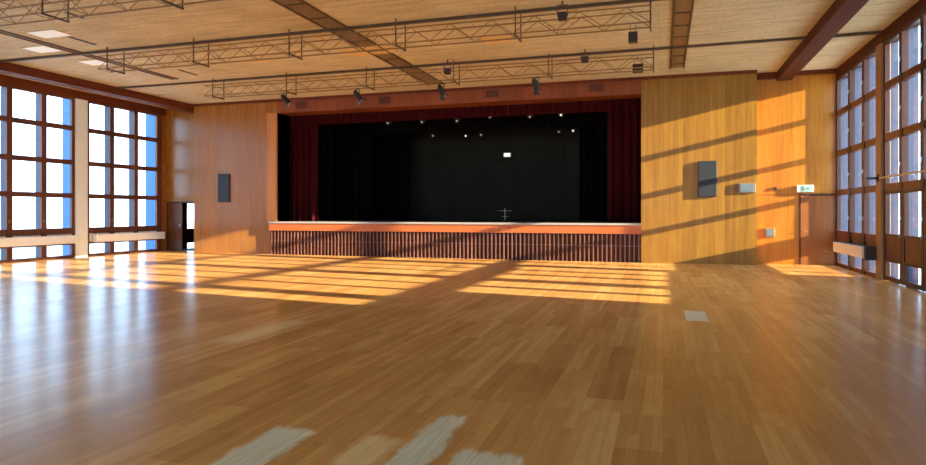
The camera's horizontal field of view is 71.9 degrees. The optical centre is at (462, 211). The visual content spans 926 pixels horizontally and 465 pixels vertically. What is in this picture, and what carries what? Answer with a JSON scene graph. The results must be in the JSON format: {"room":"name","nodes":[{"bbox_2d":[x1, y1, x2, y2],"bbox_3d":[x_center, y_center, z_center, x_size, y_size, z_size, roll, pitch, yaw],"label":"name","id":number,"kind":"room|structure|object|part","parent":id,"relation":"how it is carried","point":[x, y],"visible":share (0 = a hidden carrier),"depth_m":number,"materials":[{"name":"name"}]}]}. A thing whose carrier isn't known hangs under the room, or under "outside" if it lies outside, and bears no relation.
{"room":"community hall","nodes":[
{"label":"community hall","id":0,"kind":"room"},
{"bbox_2d":[62,98,87,257],"bbox_3d":[-14.230,-1.385,23.427,0.670,6.470,0.500,0,0,17],"label":"pillar","id":1,"kind":"structure","parent":0,"point":[81,106],"depth_m":23.28,"materials":[{"name":"beige paint"}]},
{"bbox_2d":[0,74,165,115],"bbox_3d":[-17.077,-4.265,13.892,0.300,0.310,28.300,0,0,17],"label":"wall","id":2,"kind":"structure","parent":0,"point":[5,80],"depth_m":23.19,"materials":[{"name":"red wood"}]},
{"bbox_2d":[0,84,74,262],"bbox_3d":[-14.693,-1.230,21.398,0.362,5.960,3.650,0,0,17],"label":"window","id":3,"kind":"structure","parent":2,"relation":"in","point":[7,119],"depth_m":21.86,"materials":[{"name":"brown wood"}]},
{"bbox_3d":[-14.631,0.945,21.379,0.070,0.310,3.410,0,0,17],"label":"panel","id":4,"kind":"part","parent":3,"relation":"part of","materials":[{"name":"beige paint"}]},
{"bbox_2d":[0,235,76,246],"bbox_3d":[-14.450,0.972,21.322,0.260,0.296,3.350,0,0,17],"label":"heater cover","id":5,"kind":"object","parent":3,"relation":"attached to","point":[61,239],"visible":1,"depth_m":21.44,"materials":[{"name":"beige wood"}]},
{"bbox_2d":[88,101,161,256],"bbox_3d":[-13.443,-1.230,25.387,0.362,5.960,3.710,0,0,17],"label":"window","id":6,"kind":"structure","parent":2,"relation":"in","point":[108,132],"depth_m":25.23,"materials":[{"name":"brown wood"}]},
{"bbox_3d":[-13.405,0.945,25.291,0.070,0.310,3.310,0,0,17],"label":"panel","id":7,"kind":"part","parent":6,"relation":"part of","materials":[{"name":"beige paint"}]},
{"bbox_2d":[93,232,164,241],"bbox_3d":[-13.187,0.972,25.354,0.260,0.296,3.400,0,0,17],"label":"heater cover","id":8,"kind":"object","parent":6,"relation":"attached to","point":[139,235],"visible":1,"depth_m":25.05,"materials":[{"name":"beige wood"}]},
{"bbox_2d":[146,114,154,248],"bbox_3d":[-13.157,-1.180,27.105,0.520,6.060,0.260,0,0,17],"label":"pier","id":9,"kind":"object","parent":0,"point":[150,119],"visible":0.36,"depth_m":26.98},
{"bbox_2d":[162,109,193,250],"bbox_3d":[-11.918,-1.385,27.110,2.240,6.070,0.490,0,0,17],"label":"wall","id":10,"kind":"structure","parent":0,"point":[177,126],"depth_m":27.17,"materials":[{"name":"brown wood"}]},
{"bbox_2d":[169,203,182,250],"bbox_3d":[-12.266,0.625,27.239,0.700,2.030,0.110,0,0,17],"label":"door","id":11,"kind":"structure","parent":10,"relation":"in","point":[175,209],"depth_m":27.23,"materials":[{"name":"brown wood"}]},
{"bbox_2d":[167,201,193,250],"bbox_3d":[-11.794,0.600,27.055,1.810,2.100,0.020,0,0,17],"label":"trim","id":12,"kind":"structure","parent":10,"relation":"attached to","point":[167,201],"depth_m":27.29,"materials":[{"name":"brown wood"}]},
{"bbox_2d":[183,203,193,250],"bbox_3d":[-11.280,0.400,28.712,2.500,2.900,2.950,0,0,17],"label":"door frame","id":13,"kind":"structure","parent":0,"point":[184,204],"depth_m":28.67,"materials":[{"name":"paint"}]},
{"bbox_2d":[186,203,193,248],"bbox_3d":[-12.365,0.590,29.262,0.100,2.120,1.050,0,0,17],"label":"door","id":14,"kind":"structure","parent":13,"relation":"in","point":[190,231],"depth_m":28.97,"materials":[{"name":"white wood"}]},
{"bbox_2d":[194,102,289,253],"bbox_3d":[-9.014,-1.385,26.011,3.960,6.070,0.850,0,0,17],"label":"wall","id":15,"kind":"structure","parent":0,"point":[231,139],"depth_m":25.61,"materials":[{"name":"brown wood"}]},
{"bbox_2d":[218,174,229,201],"bbox_3d":[-9.595,-0.966,25.712,0.525,1.091,0.068,0,0,17],"label":"wall speaker","id":16,"kind":"object","parent":15,"relation":"attached to","point":[223,179],"visible":1,"depth_m":25.68,"materials":[{"name":"plastic"}]},
{"bbox_2d":[267,113,277,220],"bbox_3d":[-7.477,-1.760,25.031,0.440,4.220,0.100,0,0,17],"label":"trim","id":17,"kind":"structure","parent":15,"relation":"attached to","point":[272,118],"depth_m":24.98,"materials":[{"name":"brown wood"}]},
{"bbox_2d":[278,113,289,220],"bbox_3d":[-7.132,-1.745,25.421,0.015,4.250,0.850,0,0,17],"label":"trim","id":18,"kind":"structure","parent":15,"relation":"attached to","point":[287,128],"depth_m":25.40,"materials":[{"name":"black fabric"}]},
{"bbox_2d":[0,0,918,108],"bbox_3d":[-4.800,-4.570,10.098,26.200,0.300,28.800,0,0,17],"label":"ceiling","id":19,"kind":"structure","parent":0,"point":[713,21],"depth_m":16.47,"materials":[{"name":"beige wood"}]},
{"bbox_2d":[21,45,62,52],"bbox_3d":[-11.395,-4.408,17.310,0.800,0.024,0.580,0,0,17],"label":"ceiling light panel","id":20,"kind":"object","parent":19,"relation":"attached to","point":[41,48],"visible":1,"depth_m":17.29,"materials":[{"name":"white plastic"}]},
{"bbox_2d":[25,29,72,37],"bbox_3d":[-10.241,-4.408,15.811,0.900,0.024,0.550,0,0,17],"label":"ceiling light panel","id":21,"kind":"object","parent":19,"relation":"attached to","point":[48,33],"visible":1,"depth_m":15.74,"materials":[{"name":"white plastic"}]},
{"bbox_2d":[64,12,84,18],"bbox_3d":[-8.711,-4.412,14.336,0.100,0.016,0.450,0,0,17],"label":"ceiling slot","id":22,"kind":"object","parent":19,"relation":"attached to","point":[72,14],"visible":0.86,"depth_m":14.30,"materials":[{"name":"brown metal"}]},
{"bbox_2d":[68,37,96,44],"bbox_3d":[-9.818,-4.412,16.491,0.100,0.016,0.800,0,0,17],"label":"ceiling slot","id":23,"kind":"object","parent":19,"relation":"attached to","point":[68,37],"visible":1,"depth_m":16.46,"materials":[{"name":"brown metal"}]},
{"bbox_2d":[0,30,178,79],"bbox_3d":[-12.964,-4.405,10.298,0.260,0.030,22.900,0,0,17],"label":"ceiling vent","id":24,"kind":"object","parent":19,"relation":"in","point":[3,32],"visible":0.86,"depth_m":17.45,"materials":[{"name":"brown metal"}]},
{"bbox_2d":[77,59,110,64],"bbox_3d":[-10.864,-4.408,18.836,0.700,0.024,0.550,0,0,17],"label":"ceiling light panel","id":25,"kind":"object","parent":19,"relation":"attached to","point":[92,61],"visible":0.96,"depth_m":18.79,"materials":[{"name":"white plastic"}]},
{"bbox_2d":[0,62,193,112],"bbox_3d":[-15.383,-4.285,13.362,0.450,0.270,28.300,0,0,17],"label":"beam","id":26,"kind":"structure","parent":19,"relation":"attached to","point":[7,68],"depth_m":21.57,"materials":[{"name":"red wood"}]},
{"bbox_2d":[0,0,222,26],"bbox_3d":[-4.209,-4.111,11.380,14.375,0.618,0.600,0,0,17],"label":"lighting truss","id":27,"kind":"object","parent":19,"relation":"hanging from","point":[180,6],"visible":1,"depth_m":12.45,"materials":[{"name":"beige metal"}]},
{"bbox_2d":[246,57,274,62],"bbox_3d":[-5.886,-4.408,18.586,0.650,0.024,0.450,0,0,17],"label":"ceiling light panel","id":28,"kind":"object","parent":19,"relation":"attached to","point":[270,60],"visible":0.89,"depth_m":18.66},
{"bbox_2d":[0,0,662,62],"bbox_3d":[-2.263,-4.385,15.118,23.540,0.070,0.080,0,0,17],"label":"rail","id":29,"kind":"object","parent":19,"relation":"attached to","point":[619,2],"visible":1,"depth_m":15.21,"materials":[{"name":"brown metal"}]},
{"bbox_2d":[271,0,443,84],"bbox_3d":[-4.840,-4.405,9.534,0.600,0.030,26.300,0,0,17],"label":"ceiling vent","id":30,"kind":"object","parent":19,"relation":"in","point":[301,8],"visible":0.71,"depth_m":15.38,"materials":[{"name":"brown wood"}]},
{"bbox_2d":[334,43,398,55],"bbox_3d":[-2.615,-4.408,17.404,1.500,0.024,0.950,0,0,17],"label":"ceiling light panel","id":31,"kind":"object","parent":19,"relation":"attached to","point":[382,46],"visible":0.54,"depth_m":17.39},
{"bbox_2d":[98,0,651,73],"bbox_3d":[-2.968,-4.111,15.340,14.375,0.618,0.600,0,0,17],"label":"lighting truss","id":32,"kind":"object","parent":19,"relation":"hanging from","point":[515,36],"visible":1,"depth_m":14.96,"materials":[{"name":"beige metal"}]},
{"bbox_2d":[204,45,653,99],"bbox_3d":[-1.712,-4.111,19.347,14.375,0.618,0.600,0,0,17],"label":"lighting truss","id":33,"kind":"object","parent":19,"relation":"hanging from","point":[636,55],"visible":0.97,"depth_m":19.05,"materials":[{"name":"beige metal"}]},
{"bbox_2d":[281,92,294,107],"bbox_3d":[-5.676,-3.607,20.630,0.428,0.486,0.235,0,0,-30],"label":"spotlight","id":34,"kind":"object","parent":33,"relation":"hanging from","point":[286,100],"visible":1,"depth_m":20.55,"materials":[{"name":"black metal"}]},
{"bbox_2d":[353,88,365,104],"bbox_3d":[-3.228,-3.594,19.869,0.414,0.511,0.235,0,0,-40],"label":"spotlight","id":35,"kind":"object","parent":33,"relation":"hanging from","point":[358,96],"visible":1,"depth_m":19.79,"materials":[{"name":"black metal"}]},
{"bbox_2d":[437,83,448,99],"bbox_3d":[-0.612,-3.593,19.054,0.233,0.515,0.402,0,0,37],"label":"spotlight","id":36,"kind":"object","parent":33,"relation":"hanging from","point":[440,88],"visible":1,"depth_m":18.97,"materials":[{"name":"black metal"}]},
{"bbox_2d":[532,76,541,94],"bbox_3d":[2.091,-3.592,18.210,0.231,0.516,0.396,0,0,28],"label":"spotlight","id":37,"kind":"object","parent":33,"relation":"hanging from","point":[535,84],"visible":1,"depth_m":18.13,"materials":[{"name":"black metal"}]},
{"bbox_2d":[444,59,450,74],"bbox_3d":[-0.447,-4.207,18.537,0.230,0.434,0.150,0,0,17],"label":"floodlight","id":38,"kind":"object","parent":19,"relation":"attached to","point":[447,71],"visible":1,"depth_m":18.48,"materials":[{"name":"metal"}]},
{"bbox_2d":[478,33,516,43],"bbox_3d":[0.881,-4.408,16.271,0.850,0.024,0.820,0,0,17],"label":"ceiling light panel","id":39,"kind":"object","parent":19,"relation":"attached to","point":[500,36],"visible":0.54,"depth_m":16.19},
{"bbox_2d":[117,31,881,88],"bbox_3d":[-1.006,-4.385,19.126,23.540,0.070,0.080,0,0,17],"label":"rail","id":40,"kind":"object","parent":19,"relation":"attached to","point":[870,32],"visible":0.82,"depth_m":18.25,"materials":[{"name":"brown metal"}]},
{"bbox_2d":[557,1,567,21],"bbox_3d":[2.088,-4.217,13.383,0.230,0.414,0.150,0,0,17],"label":"floodlight","id":41,"kind":"object","parent":19,"relation":"attached to","point":[562,16],"visible":1,"depth_m":13.33,"materials":[{"name":"metal"}]},
{"bbox_2d":[581,49,588,63],"bbox_3d":[3.313,-4.237,17.359,0.230,0.374,0.150,0,0,17],"label":"floodlight","id":42,"kind":"object","parent":19,"relation":"attached to","point":[584,59],"visible":1,"depth_m":17.31,"materials":[{"name":"metal"}]},
{"bbox_2d":[628,25,637,43],"bbox_3d":[4.016,-4.210,15.089,0.210,0.420,0.200,0,0,17],"label":"ceiling box","id":43,"kind":"object","parent":19,"relation":"hanging from","point":[632,36],"visible":0.91,"depth_m":15.00,"materials":[{"name":"plastic"}]},
{"bbox_2d":[632,60,642,73],"bbox_3d":[5.074,-4.230,18.531,0.300,0.380,0.200,0,0,17],"label":"ceiling box","id":44,"kind":"object","parent":19,"relation":"hanging from","point":[634,64],"visible":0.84,"depth_m":18.44,"materials":[{"name":"plastic"}]},
{"bbox_2d":[669,0,694,68],"bbox_3d":[2.639,-4.405,7.085,0.440,0.030,26.100,0,0,17],"label":"ceiling vent","id":45,"kind":"object","parent":19,"relation":"in","point":[682,10],"visible":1,"depth_m":15.46,"materials":[{"name":"brown wood"}]},
{"bbox_2d":[776,0,868,80],"bbox_3d":[5.911,-4.285,6.689,0.440,0.270,28.300,0,0,17],"label":"beam","id":46,"kind":"structure","parent":19,"relation":"attached to","point":[840,12],"depth_m":15.14,"materials":[{"name":"brown wood"}]},
{"bbox_2d":[278,80,640,115],"bbox_3d":[-0.584,-4.145,23.369,13.710,0.550,0.850,0,0,17],"label":"wall","id":47,"kind":"structure","parent":0,"point":[618,89],"depth_m":22.79,"materials":[{"name":"brown wood"}]},
{"bbox_2d":[295,101,306,108],"bbox_3d":[-6.262,-4.130,24.695,0.480,0.260,0.015,0,0,17],"label":"air vent","id":48,"kind":"object","parent":47,"relation":"in","point":[298,105],"visible":1,"depth_m":24.70,"materials":[{"name":"brown metal"}]},
{"bbox_2d":[379,96,390,103],"bbox_3d":[-2.893,-4.140,23.639,0.480,0.260,0.015,0,0,17],"label":"air vent","id":49,"kind":"object","parent":47,"relation":"in","point":[387,99],"visible":1,"depth_m":23.62,"materials":[{"name":"brown metal"}]},
{"bbox_2d":[290,98,640,125],"bbox_3d":[-0.485,-4.220,23.868,15.200,1.460,0.155,0,0,17],"label":"valance curtain","id":50,"kind":"object","parent":47,"relation":"hanging from","point":[618,104],"visible":0.34,"depth_m":23.60,"materials":[{"name":"red fabric"}]},
{"bbox_2d":[485,90,498,97],"bbox_3d":[1.019,-4.150,22.413,0.480,0.260,0.015,0,0,17],"label":"air vent","id":51,"kind":"object","parent":47,"relation":"in","point":[488,93],"visible":1,"depth_m":22.42,"materials":[{"name":"brown metal"}]},
{"bbox_2d":[589,83,602,91],"bbox_3d":[4.445,-4.150,21.340,0.480,0.260,0.015,0,0,17],"label":"air vent","id":52,"kind":"object","parent":47,"relation":"in","point":[592,87],"visible":1,"depth_m":21.34,"materials":[{"name":"brown metal"}]},
{"bbox_2d":[0,250,925,464],"bbox_3d":[-4.800,1.750,10.098,26.000,0.200,28.800,0,0,17],"label":"floor","id":53,"kind":"structure","parent":0,"point":[171,357],"depth_m":7.01,"materials":[{"name":"brown wood"}]},
{"bbox_2d":[268,220,640,262],"bbox_3d":[0.351,1.010,26.885,14.030,1.280,8.480,0,0,17],"label":"stage","id":54,"kind":"object","parent":53,"relation":"on","point":[551,240],"visible":0.98,"depth_m":22.74,"materials":[{"name":"brown wood"}]},
{"bbox_2d":[372,133,409,219],"bbox_3d":[-3.707,-2.290,30.305,2.600,5.320,0.174,0,0,17],"label":"drape","id":55,"kind":"object","parent":54,"relation":"on","point":[390,152],"visible":0.53,"depth_m":30.19,"materials":[{"name":"black fabric"}]},
{"bbox_3d":[-0.864,1.117,22.941,13.990,0.025,0.015,0,0,17],"label":"rail","id":56,"kind":"part","parent":54,"relation":"part of","materials":[{"name":"brown wood"}]},
{"bbox_2d":[410,126,578,219],"bbox_3d":[1.408,-2.090,29.907,12.800,4.920,0.052,0,0,17],"label":"backcloth","id":57,"kind":"object","parent":54,"relation":"on","point":[453,176],"visible":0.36,"depth_m":29.84,"materials":[{"name":"black fabric"}]},
{"bbox_2d":[503,152,510,156],"bbox_3d":[2.046,-2.640,29.569,0.360,0.220,0.085,0,0,17],"label":"lamp","id":58,"kind":"object","parent":57,"relation":"attached to","point":[508,154],"visible":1,"depth_m":29.52,"materials":[{"name":"white plastic"}]},
{"bbox_2d":[641,73,756,264],"bbox_3d":[7.614,-1.385,20.800,3.470,6.070,0.850,0,0,17],"label":"wall","id":59,"kind":"structure","parent":0,"point":[686,121],"depth_m":20.41,"materials":[{"name":"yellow wood"}]},
{"bbox_2d":[193,70,756,106],"bbox_3d":[-0.952,-4.370,23.013,21.140,0.100,0.050,0,0,17],"label":"trim","id":60,"kind":"structure","parent":59,"relation":"attached to","point":[742,71],"depth_m":22.29,"materials":[{"name":"red wood"}]},
{"bbox_2d":[698,161,716,196],"bbox_3d":[7.754,-1.048,20.275,0.534,1.117,0.068,0,0,17],"label":"wall speaker","id":61,"kind":"object","parent":59,"relation":"attached to","point":[707,170],"visible":1,"depth_m":20.24,"materials":[{"name":"plastic"}]},
{"bbox_2d":[738,183,755,192],"bbox_3d":[8.856,-0.750,19.934,0.500,0.300,0.067,0,0,17],"label":"emergency light","id":62,"kind":"object","parent":59,"relation":"attached to","point":[742,187],"visible":1,"depth_m":19.91,"materials":[{"name":"beige plastic"}]},
{"bbox_2d":[740,184,753,191],"bbox_3d":[8.843,-0.750,19.908,0.390,0.240,0.008,0,0,17],"label":"diffuser","id":63,"kind":"object","parent":62,"relation":"attached to","point":[743,187],"depth_m":19.90,"materials":[{"name":"white plastic"}]},
{"bbox_2d":[757,73,835,264],"bbox_3d":[10.609,-1.385,20.176,2.620,6.070,0.250,0,0,17],"label":"wall","id":64,"kind":"structure","parent":0,"point":[796,117],"depth_m":20.14,"materials":[{"name":"brown wood"}]},
{"bbox_2d":[757,72,776,79],"bbox_3d":[9.612,-4.315,20.305,0.640,0.210,0.100,0,0,17],"label":"trim","id":65,"kind":"structure","parent":64,"relation":"attached to","point":[769,75],"depth_m":20.25,"materials":[{"name":"red wood"}]},
{"bbox_2d":[765,228,774,236],"bbox_3d":[9.734,0.650,20.278,0.290,0.280,0.078,0,0,17],"label":"wall control box","id":66,"kind":"object","parent":64,"relation":"attached to","point":[769,232],"visible":1,"depth_m":20.24,"materials":[{"name":"beige plastic"}]},
{"bbox_2d":[797,185,813,191],"bbox_3d":[10.690,-0.730,19.965,0.460,0.220,0.103,0,0,17],"label":"exit sign","id":67,"kind":"object","parent":64,"relation":"attached to","point":[800,188],"visible":1,"depth_m":19.92,"materials":[{"name":"white plastic"}]},
{"bbox_2d":[796,68,836,75],"bbox_3d":[10.932,-4.355,19.902,1.240,0.130,0.080,0,0,17],"label":"trim","id":68,"kind":"structure","parent":64,"relation":"attached to","point":[821,71],"depth_m":19.84,"materials":[{"name":"red wood"}]},
{"bbox_2d":[799,194,835,264],"bbox_3d":[11.024,0.540,19.880,1.010,2.220,0.065,0,0,17],"label":"door","id":69,"kind":"structure","parent":64,"relation":"in","point":[816,211],"depth_m":19.90,"materials":[{"name":"brown wood"}]},
{"bbox_2d":[841,78,847,263],"bbox_3d":[11.783,-1.180,19.776,0.260,6.060,0.310,0,0,17],"label":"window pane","id":70,"kind":"object","parent":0,"point":[844,82],"visible":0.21,"depth_m":19.63,"materials":[{"name":"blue glass"}]},
{"bbox_2d":[836,0,925,78],"bbox_3d":[7.447,-1.385,6.207,0.300,6.070,28.300,0,0,17],"label":"beam","id":71,"kind":"structure","parent":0,"point":[919,7],"depth_m":15.31,"materials":[{"name":"brown wood"}]},
{"bbox_2d":[836,49,875,277],"bbox_3d":[11.043,-1.230,17.787,0.362,5.960,4.050,0,0,17],"label":"window","id":72,"kind":"structure","parent":71,"relation":"in","point":[861,107],"depth_m":18.15,"materials":[{"name":"brown wood"}]},
{"bbox_2d":[833,242,876,259],"bbox_3d":[10.577,1.025,17.283,0.340,0.350,2.990,0,0,17],"label":"heater cover","id":73,"kind":"object","parent":72,"relation":"attached to","point":[861,251],"visible":1,"depth_m":16.48,"materials":[{"name":"brown wood"}]},
{"bbox_3d":[10.570,1.020,17.359,0.280,0.280,2.850,0,0,17],"label":"casing","id":74,"kind":"part","parent":73,"relation":"part of","materials":[{"name":"brown wood"}]},
{"bbox_2d":[838,242,863,246],"bbox_3d":[10.567,0.877,17.317,0.200,0.006,2.570,0,0,17],"label":"grille","id":75,"kind":"object","parent":73,"relation":"attached to","point":[844,244],"depth_m":17.31,"materials":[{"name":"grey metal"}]},
{"bbox_3d":[10.982,0.945,17.806,0.070,0.310,3.810,0,0,17],"label":"panel","id":76,"kind":"part","parent":72,"relation":"part of","materials":[{"name":"brown wood"}]},
{"bbox_2d":[883,10,925,282],"bbox_3d":[9.757,-1.230,13.683,0.362,5.960,3.750,0,0,17],"label":"window","id":77,"kind":"structure","parent":71,"relation":"in","point":[909,67],"depth_m":14.21,"materials":[{"name":"brown wood"}]},
{"bbox_2d":[884,189,901,284],"bbox_3d":[10.052,0.555,14.906,0.132,2.150,1.240,0,0,17],"label":"door","id":78,"kind":"structure","parent":77,"relation":"attached to","point":[892,242],"depth_m":15.09,"materials":[{"name":"brown wood"}]},
{"bbox_3d":[10.067,0.850,14.902,0.060,0.540,0.980,0,0,17],"label":"panel","id":79,"kind":"part","parent":78,"relation":"part of","materials":[{"name":"brown wood"}]},
{"bbox_2d":[879,170,925,178],"bbox_3d":[9.531,-0.810,13.597,0.242,0.042,3.350,0,0,17],"label":"rod","id":80,"kind":"object","parent":77,"relation":"attached to","point":[921,171],"visible":1,"depth_m":13.74,"materials":[{"name":"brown metal"}]},
{"bbox_2d":[902,187,923,290],"bbox_3d":[9.676,0.555,13.709,0.132,2.150,1.230,0,0,17],"label":"door","id":81,"kind":"structure","parent":77,"relation":"attached to","point":[912,246],"depth_m":13.87,"materials":[{"name":"brown wood"}]},
{"bbox_3d":[9.691,0.850,13.704,0.060,0.540,0.970,0,0,17],"label":"panel","id":82,"kind":"part","parent":81,"relation":"part of","materials":[{"name":"brown wood"}]},
{"bbox_2d":[924,187,925,291],"bbox_3d":[9.301,0.555,12.511,0.132,2.150,1.240,0,0,17],"label":"door","id":83,"kind":"structure","parent":77,"relation":"attached to","point":[924,187],"depth_m":13.05,"materials":[{"name":"brown wood"}]},
{"bbox_2d":[876,42,897,279],"bbox_3d":[10.388,-1.385,15.660,0.380,6.470,0.400,0,0,17],"label":"post","id":84,"kind":"object","parent":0,"point":[894,45],"visible":0.52,"depth_m":15.51,"materials":[{"name":"brown dark wood"}]},
{"bbox_2d":[866,174,878,181],"bbox_3d":[10.090,-0.830,15.754,0.255,0.200,0.160,0,0,17],"label":"bracket arm","id":85,"kind":"object","parent":84,"relation":"attached to","point":[876,178],"visible":1,"depth_m":15.73},
{"bbox_3d":[10.088,-0.830,15.754,0.250,0.060,0.060,0,0,17],"label":"arm","id":86,"kind":"part","parent":85,"relation":"part of"},
{"bbox_3d":[0.723,-1.850,27.387,19.400,7.400,7.700,0,0,17],"label":"wall","id":87,"kind":"structure","parent":0,"visible":0},
{"bbox_2d":[290,125,317,220],"bbox_3d":[-6.867,-2.290,26.109,2.080,5.320,0.222,0,0,17],"label":"stage curtain","id":88,"kind":"object","parent":87,"relation":"hanging from","point":[304,138],"visible":0.32,"depth_m":25.98,"materials":[{"name":"red fabric"}]},
{"bbox_2d":[318,124,332,220],"bbox_3d":[-6.788,-2.290,27.497,2.600,5.320,0.175,0,0,17],"label":"drape","id":89,"kind":"object","parent":87,"relation":"hanging from","point":[325,131],"visible":0.17,"depth_m":27.19,"materials":[{"name":"black fabric"}]},
{"bbox_2d":[333,135,371,219],"bbox_3d":[-5.295,-2.290,28.917,2.600,5.320,0.180,0,0,17],"label":"drape","id":90,"kind":"object","parent":87,"relation":"hanging from","point":[352,155],"visible":0.43,"depth_m":28.80,"materials":[{"name":"black fabric"}]},
{"bbox_2d":[608,110,640,222],"bbox_3d":[6.115,-2.290,22.038,2.210,5.320,0.221,0,0,17],"label":"stage curtain","id":91,"kind":"object","parent":87,"relation":"hanging from","point":[624,127],"visible":0.32,"depth_m":22.18,"materials":[{"name":"red fabric"}]},
{"label":"outside","id":92,"kind":"structure","parent":0,"visible":0},
{"bbox_2d":[13,221,920,283],"bbox_3d":[2.705,2.005,25.351,170.000,0.290,170.000,0,0,17],"label":"ground","id":93,"kind":"structure","parent":92,"point":[25,252],"depth_m":33.48,"materials":[{"name":"white"}]}
]}

